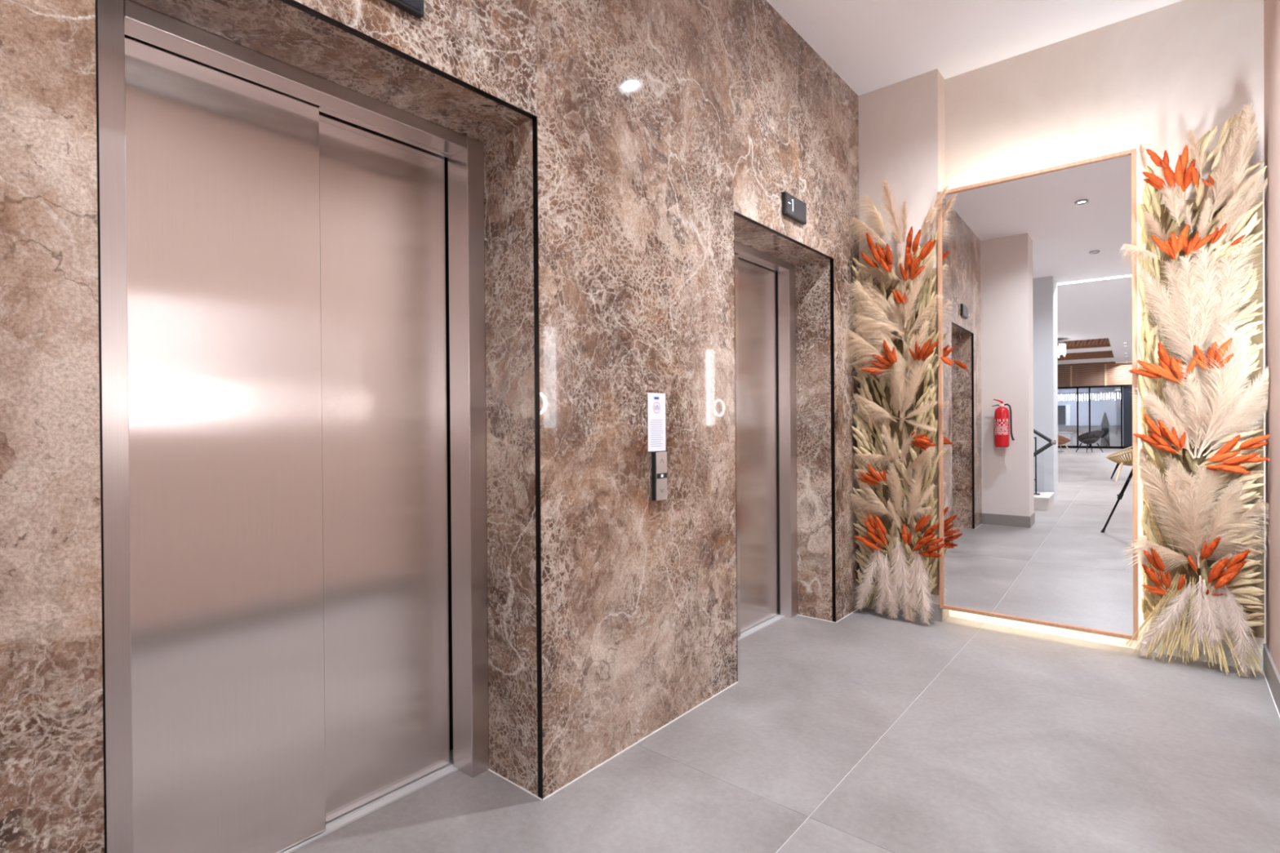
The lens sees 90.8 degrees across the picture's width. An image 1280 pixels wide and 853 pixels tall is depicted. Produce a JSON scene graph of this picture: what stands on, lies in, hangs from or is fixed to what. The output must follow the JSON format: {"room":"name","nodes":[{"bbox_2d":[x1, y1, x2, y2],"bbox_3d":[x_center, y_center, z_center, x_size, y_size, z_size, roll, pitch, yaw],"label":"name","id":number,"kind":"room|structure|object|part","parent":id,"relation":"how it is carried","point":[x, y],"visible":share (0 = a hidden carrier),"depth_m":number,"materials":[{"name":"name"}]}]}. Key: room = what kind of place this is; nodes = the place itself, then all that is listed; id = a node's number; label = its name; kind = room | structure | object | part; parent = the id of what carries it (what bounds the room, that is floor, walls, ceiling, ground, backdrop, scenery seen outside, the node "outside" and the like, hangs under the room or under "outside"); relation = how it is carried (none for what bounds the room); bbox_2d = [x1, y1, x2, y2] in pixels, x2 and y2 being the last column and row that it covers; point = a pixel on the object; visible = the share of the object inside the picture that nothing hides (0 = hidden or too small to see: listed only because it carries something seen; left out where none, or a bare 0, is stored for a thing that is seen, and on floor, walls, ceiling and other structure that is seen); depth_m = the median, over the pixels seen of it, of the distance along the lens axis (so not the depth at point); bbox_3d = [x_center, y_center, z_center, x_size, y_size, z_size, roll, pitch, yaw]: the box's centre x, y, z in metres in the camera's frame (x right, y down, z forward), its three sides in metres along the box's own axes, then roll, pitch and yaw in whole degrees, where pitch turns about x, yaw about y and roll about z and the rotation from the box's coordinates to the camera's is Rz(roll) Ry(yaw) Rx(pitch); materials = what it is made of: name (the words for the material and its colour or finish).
{"room":"elevator lobby","nodes":[
{"label":"elevator lobby","id":0,"kind":"room"},
{"bbox_2d":[0,0,861,852],"bbox_3d":[-0.024,-0.467,2.707,0.444,3.312,4.500,0,0,40],"label":"wall","id":1,"kind":"structure","parent":0,"point":[629,146],"depth_m":2.14,"materials":[{"name":"brown stone"}]},
{"bbox_3d":[-1.021,0.113,1.196,0.022,2.179,0.002,0,0,40],"label":"edge trim","id":2,"kind":"part","parent":1,"relation":"part of","materials":[{"name":"black metal"}]},
{"bbox_2d":[97,0,488,852],"bbox_3d":[-0.976,0.087,1.862,0.248,2.233,1.078,0,0,40],"label":"door","id":3,"kind":"structure","parent":1,"relation":"in","point":[284,289],"depth_m":1.77,"materials":[{"name":"metal"}]},
{"bbox_3d":[-0.986,1.199,1.837,0.078,0.010,1.010,0,0,40],"label":"sill","id":4,"kind":"part","parent":3,"relation":"part of","materials":[{"name":"silver metal"}]},
{"bbox_3d":[-1.060,0.086,1.932,0.030,2.229,1.078,0,0,40],"label":"shaft panel","id":5,"kind":"part","parent":3,"relation":"part of","materials":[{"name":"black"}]},
{"bbox_2d":[384,0,424,19],"bbox_3d":[-0.670,-1.153,1.585,0.024,0.122,0.272,0,0,40],"label":"display","id":6,"kind":"object","parent":1,"relation":"attached to","point":[414,7],"visible":1,"depth_m":1.66,"materials":[{"name":"black plastic"}]},
{"bbox_3d":[-0.683,-0.981,1.604,0.022,0.002,1.080,0,0,40],"label":"edge trim","id":7,"kind":"part","parent":1,"relation":"part of","materials":[{"name":"black metal"}]},
{"bbox_3d":[-0.328,0.105,2.021,0.022,2.179,0.002,0,0,40],"label":"edge trim","id":8,"kind":"part","parent":1,"relation":"part of","materials":[{"name":"black metal"}]},
{"bbox_2d":[647,392,666,451],"bbox_3d":[0.067,-0.017,2.471,0.002,0.227,0.110,0,0,40],"label":"paper notice","id":9,"kind":"object","parent":1,"relation":"attached to","point":[655,402],"visible":1,"depth_m":2.47,"materials":[{"name":"white paper"}]},
{"bbox_2d":[651,451,666,500],"bbox_3d":[0.077,0.193,2.466,0.025,0.187,0.068,0,0,40],"label":"panel","id":10,"kind":"object","parent":1,"relation":"attached to","point":[659,459],"visible":1,"depth_m":2.45,"materials":[{"name":"silver plastic"}]},
{"bbox_3d":[0.435,0.095,2.928,0.022,2.179,0.002,0,0,40],"label":"edge trim","id":11,"kind":"part","parent":1,"relation":"part of","materials":[{"name":"black metal"}]},
{"bbox_2d":[734,240,797,640],"bbox_3d":[0.535,0.069,3.577,0.209,2.233,1.122,0,0,40],"label":"door","id":12,"kind":"structure","parent":1,"relation":"in","point":[755,308],"depth_m":3.80,"materials":[{"name":"metal"}]},
{"bbox_3d":[0.536,1.181,3.534,0.078,0.010,1.040,0,0,40],"label":"sill","id":13,"kind":"part","parent":12,"relation":"part of","materials":[{"name":"silver metal"}]},
{"bbox_3d":[0.788,-0.999,3.353,0.022,0.002,1.125,0,0,40],"label":"edge trim","id":14,"kind":"part","parent":1,"relation":"part of","materials":[{"name":"black metal"}]},
{"bbox_2d":[782,191,806,225],"bbox_3d":[0.823,-1.159,3.360,0.024,0.114,0.246,0,0,40],"label":"display","id":15,"kind":"object","parent":1,"relation":"attached to","point":[793,208],"visible":1,"depth_m":3.33,"materials":[{"name":"black plastic"}]},
{"bbox_3d":[1.158,0.086,3.787,0.022,2.179,0.002,0,0,40],"label":"edge trim","id":16,"kind":"part","parent":1,"relation":"part of","materials":[{"name":"black metal"}]},
{"bbox_2d":[290,608,1279,852],"bbox_3d":[-8.749,1.364,-9.092,12.000,0.120,33.800,0,0,40],"label":"floor","id":17,"kind":"structure","parent":0,"point":[866,731],"depth_m":2.20,"materials":[{"name":"grey tile"}]},
{"bbox_2d":[844,180,952,626],"bbox_3d":[1.560,-0.171,3.781,0.596,2.682,0.301,0,0,40],"label":"floral arrangement","id":18,"kind":"object","parent":17,"relation":"on","point":[895,344],"visible":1,"depth_m":3.82,"materials":[{"name":"plant"}]},
{"bbox_2d":[1118,102,1270,677],"bbox_3d":[2.665,-0.163,3.067,0.547,2.654,0.284,0,0,40],"label":"floral arrangement","id":19,"kind":"object","parent":17,"relation":"on","point":[1202,385],"visible":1,"depth_m":3.00,"materials":[{"name":"plant"}]},
{"bbox_2d":[857,68,948,622],"bbox_3d":[1.685,-0.485,4.036,0.510,3.312,0.266,0,0,40],"label":"wall pillar","id":20,"kind":"structure","parent":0,"point":[902,124],"depth_m":3.90,"materials":[{"name":"beige paint"}]},
{"bbox_2d":[765,0,1182,96],"bbox_3d":[-1.403,-2.252,1.666,5.205,0.288,7.880,0,0,40],"label":"ceiling","id":21,"kind":"structure","parent":0,"point":[871,45],"depth_m":3.39,"materials":[{"name":"white paint"}]},
{"bbox_2d":[944,0,1266,649],"bbox_3d":[2.509,-0.489,3.451,1.526,3.312,0.100,0,0,40],"label":"wall","id":22,"kind":"structure","parent":0,"point":[1149,78],"depth_m":3.33,"materials":[{"name":"beige paint"}]},
{"bbox_2d":[937,148,1138,640],"bbox_3d":[2.191,-0.157,3.530,0.929,2.474,0.178,0,0,39],"label":"wall mirror","id":23,"kind":"object","parent":22,"relation":"attached to","point":[1038,494],"visible":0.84,"depth_m":3.44,"materials":[{"name":"clear mirror"}]},
{"bbox_3d":[1.798,-0.155,3.767,0.020,2.474,0.052,0,0,39],"label":"frame rail","id":24,"kind":"part","parent":23,"relation":"part of","materials":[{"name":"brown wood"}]},
{"bbox_3d":[2.142,-1.384,3.476,0.889,0.020,0.052,0,0,39],"label":"frame rail","id":25,"kind":"part","parent":23,"relation":"part of","materials":[{"name":"brown wood"}]},
{"bbox_3d":[2.161,1.070,3.486,0.889,0.020,0.052,0,0,39],"label":"frame rail","id":26,"kind":"part","parent":23,"relation":"part of","materials":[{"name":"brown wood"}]},
{"bbox_3d":[2.505,-0.158,3.195,0.020,2.474,0.052,0,0,39],"label":"frame rail","id":27,"kind":"part","parent":23,"relation":"part of","materials":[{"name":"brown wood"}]},
{"bbox_2d":[948,609,1262,671],"bbox_3d":[2.440,1.117,3.454,1.384,0.100,0.010,0,0,40],"label":"baseboard","id":28,"kind":"structure","parent":22,"relation":"attached to","point":[1033,627],"depth_m":3.43,"materials":[{"name":"grey tile"}]},
{"bbox_2d":[1263,0,1279,675],"bbox_3d":[0.695,-0.462,0.202,0.120,3.312,7.210,0,0,40],"label":"wall","id":29,"kind":"structure","parent":0,"point":[1271,7],"depth_m":2.77,"materials":[{"name":"beige paint"}]},
{"bbox_2d":[1262,643,1279,714],"bbox_3d":[0.657,1.129,0.250,0.010,0.130,7.210,0,0,40],"label":"baseboard","id":30,"kind":"structure","parent":29,"relation":"attached to","point":[1272,675],"depth_m":2.76,"materials":[{"name":"beige tile"}]},
{"bbox_2d":[1262,670,1279,718],"bbox_3d":[0.652,1.193,0.254,0.003,0.003,7.210,0,0,40],"label":"trim","id":31,"kind":"structure","parent":29,"relation":"attached to","point":[1263,670],"depth_m":2.74,"materials":[{"name":"white"}]}
]}

